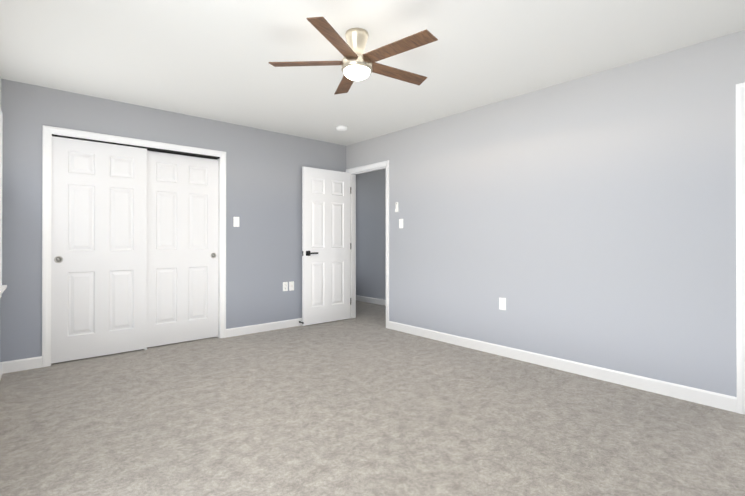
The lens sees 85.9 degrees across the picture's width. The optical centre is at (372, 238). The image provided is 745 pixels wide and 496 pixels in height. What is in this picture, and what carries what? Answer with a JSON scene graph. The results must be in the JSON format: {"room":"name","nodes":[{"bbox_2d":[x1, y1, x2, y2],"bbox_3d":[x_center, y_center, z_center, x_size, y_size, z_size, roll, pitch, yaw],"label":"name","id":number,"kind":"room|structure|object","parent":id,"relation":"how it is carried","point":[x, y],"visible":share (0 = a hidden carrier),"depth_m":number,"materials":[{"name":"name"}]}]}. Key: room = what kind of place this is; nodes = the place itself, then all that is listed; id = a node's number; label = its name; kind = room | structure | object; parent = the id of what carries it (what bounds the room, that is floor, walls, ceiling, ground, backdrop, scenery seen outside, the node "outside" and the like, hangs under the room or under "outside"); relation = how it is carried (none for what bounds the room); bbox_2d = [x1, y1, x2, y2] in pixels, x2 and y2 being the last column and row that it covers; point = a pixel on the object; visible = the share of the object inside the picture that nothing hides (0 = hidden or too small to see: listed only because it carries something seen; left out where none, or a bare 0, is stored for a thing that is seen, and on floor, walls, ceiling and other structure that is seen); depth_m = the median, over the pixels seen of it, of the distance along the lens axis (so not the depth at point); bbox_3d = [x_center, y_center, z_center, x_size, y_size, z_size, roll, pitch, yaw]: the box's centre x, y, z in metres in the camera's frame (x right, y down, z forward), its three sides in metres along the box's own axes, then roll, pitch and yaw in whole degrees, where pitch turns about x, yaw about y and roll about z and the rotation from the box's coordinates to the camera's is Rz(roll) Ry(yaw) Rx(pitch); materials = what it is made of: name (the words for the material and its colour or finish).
{"room":"empty bedroom","nodes":[
{"label":"empty bedroom","id":0,"kind":"room"},
{"bbox_2d":[0,76,0,107],"bbox_3d":[-1.435,-0.113,1.209,0.304,2.440,5.556,0,0,-41],"label":"wall","id":1,"kind":"structure","parent":0,"point":[0,91],"depth_m":3.26,"materials":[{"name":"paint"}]},
{"bbox_2d":[0,362,3,379],"bbox_3d":[-1.348,1.060,1.201,0.199,0.095,5.437,0,0,-41],"label":"baseboard","id":2,"kind":"structure","parent":1,"relation":"attached to","point":[1,363],"depth_m":3.27,"materials":[{"name":"white wood"}]},
{"bbox_2d":[0,108,6,297],"bbox_3d":[-2.694,-0.276,2.791,0.194,1.482,1.082,0,0,-41],"label":"window","id":3,"kind":"structure","parent":1,"relation":"in","point":[3,288],"depth_m":3.18,"materials":[{"name":"white"}]},
{"bbox_2d":[0,79,345,361],"bbox_3d":[-1.943,-0.101,4.373,4.304,2.440,0.115,0,0,-41],"label":"wall","id":4,"kind":"structure","parent":0,"point":[264,205],"depth_m":4.35,"materials":[{"name":"paint"}]},
{"bbox_2d":[51,136,146,363],"bbox_3d":[-2.567,0.099,3.796,0.750,2.012,0.038,0,0,-41],"label":"closet door","id":5,"kind":"structure","parent":4,"relation":"in","point":[99,255],"depth_m":3.76,"materials":[{"name":"white wood"}]},
{"bbox_2d":[42,125,225,366],"bbox_3d":[-2.303,0.066,4.048,1.606,2.103,0.134,0,0,-41],"label":"door frame","id":6,"kind":"structure","parent":4,"relation":"attached to","point":[48,132],"depth_m":3.72,"materials":[{"name":"white wood"}]},
{"bbox_2d":[147,151,217,346],"bbox_3d":[-2.046,0.106,4.308,0.750,2.000,0.038,0,0,-41],"label":"closet door","id":7,"kind":"structure","parent":4,"relation":"in","point":[182,248],"depth_m":4.29,"materials":[{"name":"white wood"}]},
{"bbox_2d":[233,217,238,226],"bbox_3d":[-1.569,-0.195,4.617,0.070,0.115,0.012,0,0,-41],"label":"light switch","id":8,"kind":"object","parent":4,"relation":"attached to","point":[235,221],"visible":1,"depth_m":4.61,"materials":[{"name":"white plastic"}]},
{"bbox_2d":[226,318,301,337],"bbox_3d":[-1.015,1.074,5.096,1.718,0.095,0.014,0,0,-41],"label":"baseboard","id":9,"kind":"structure","parent":4,"relation":"attached to","point":[244,330],"depth_m":4.82,"materials":[{"name":"white wood"}]},
{"bbox_2d":[283,282,287,290],"bbox_3d":[-1.096,0.601,5.030,0.070,0.115,0.009,0,0,-41],"label":"electrical outlet","id":10,"kind":"object","parent":4,"relation":"attached to","point":[285,284],"depth_m":5.03,"materials":[{"name":"white plastic"}]},
{"bbox_2d":[289,281,293,290],"bbox_3d":[-1.025,0.601,5.086,0.070,0.115,0.016,0,0,-41],"label":"electrical outlet","id":11,"kind":"object","parent":4,"relation":"attached to","point":[291,286],"depth_m":5.09,"materials":[{"name":"white plastic"}]},
{"bbox_2d":[147,150,215,159],"bbox_3d":[-2.563,-0.101,4.346,2.110,2.440,0.660,0,0,-41],"label":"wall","id":12,"kind":"structure","parent":0,"point":[183,155],"depth_m":4.90,"materials":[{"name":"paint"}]},
{"bbox_2d":[356,168,385,299],"bbox_3d":[0.857,-0.095,6.121,0.115,2.440,3.900,0,0,-41],"label":"wall","id":13,"kind":"structure","parent":0,"point":[371,234],"depth_m":7.02,"materials":[{"name":"paint"}]},
{"bbox_2d":[356,295,385,305],"bbox_3d":[0.809,1.077,6.076,0.014,0.095,3.700,0,0,-41],"label":"baseboard","id":14,"kind":"structure","parent":13,"relation":"attached to","point":[359,298],"depth_m":7.02,"materials":[{"name":"white wood"}]},
{"bbox_2d":[0,300,744,495],"bbox_3d":[-0.201,1.139,3.186,5.569,0.050,6.920,0,0,-41],"label":"floor","id":15,"kind":"structure","parent":0,"point":[365,402],"depth_m":2.38,"materials":[{"name":"carpet"}]},
{"bbox_2d":[0,0,744,145],"bbox_3d":[0.307,-1.364,3.639,7.119,0.080,7.120,0,0,-41],"label":"ceiling","id":16,"kind":"structure","parent":0,"point":[209,59],"depth_m":2.82,"materials":[{"name":"white paint"}]},
{"bbox_2d":[336,125,346,130],"bbox_3d":[-0.366,-1.302,4.731,0.136,0.036,0.136,0,0,-41],"label":"smoke detector","id":17,"kind":"object","parent":16,"relation":"attached to","point":[341,128],"visible":0.98,"depth_m":4.69,"materials":[{"name":"white plastic"}]},
{"bbox_2d":[269,17,437,94],"bbox_3d":[-0.073,-1.181,2.601,1.079,0.294,1.084,0,0,-41],"label":"fan","id":18,"kind":"object","parent":16,"relation":"hanging from","point":[356,63],"visible":1,"depth_m":2.52,"materials":[{"name":"brown wood"}]},
{"bbox_2d":[346,30,744,396],"bbox_3d":[1.401,-0.104,3.731,0.115,2.440,5.255,0,0,-41],"label":"wall","id":19,"kind":"structure","parent":0,"point":[590,219],"depth_m":3.24,"materials":[{"name":"paint"}]},
{"bbox_2d":[346,160,388,327],"bbox_3d":[-0.036,0.071,5.373,0.149,2.103,0.876,0,0,-41],"label":"door frame","id":20,"kind":"structure","parent":19,"relation":"attached to","point":[384,164],"depth_m":5.63,"materials":[{"name":"white wood"}]},
{"bbox_2d":[302,167,350,325],"bbox_3d":[-0.602,0.095,5.360,0.766,2.030,0.139,0,0,-41],"label":"hall door","id":21,"kind":"structure","parent":20,"relation":"attached to","point":[326,245],"depth_m":5.32,"materials":[{"name":"white wood"}]},
{"bbox_2d":[399,219,402,227],"bbox_3d":[0.345,-0.183,4.842,0.012,0.115,0.070,0,0,-41],"label":"light switch","id":22,"kind":"object","parent":19,"relation":"attached to","point":[400,223],"visible":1,"depth_m":4.84,"materials":[{"name":"white plastic"}]},
{"bbox_2d":[499,297,505,309],"bbox_3d":[1.240,0.622,3.818,0.008,0.115,0.070,0,0,-41],"label":"electrical outlet","id":23,"kind":"object","parent":19,"relation":"attached to","point":[502,303],"visible":1,"depth_m":3.81,"materials":[{"name":"white plastic"}]},
{"bbox_2d":[388,321,736,412],"bbox_3d":[1.268,1.069,3.780,0.014,0.095,3.234,0,0,-41],"label":"baseboard","id":24,"kind":"structure","parent":19,"relation":"attached to","point":[710,398],"depth_m":3.22,"materials":[{"name":"white wood"}]},
{"bbox_2d":[736,82,744,414],"bbox_3d":[2.670,0.060,2.279,0.149,2.103,0.876,0,0,-41],"label":"door frame","id":25,"kind":"structure","parent":19,"relation":"attached to","point":[740,88],"depth_m":2.54,"materials":[{"name":"white wood"}]}
]}

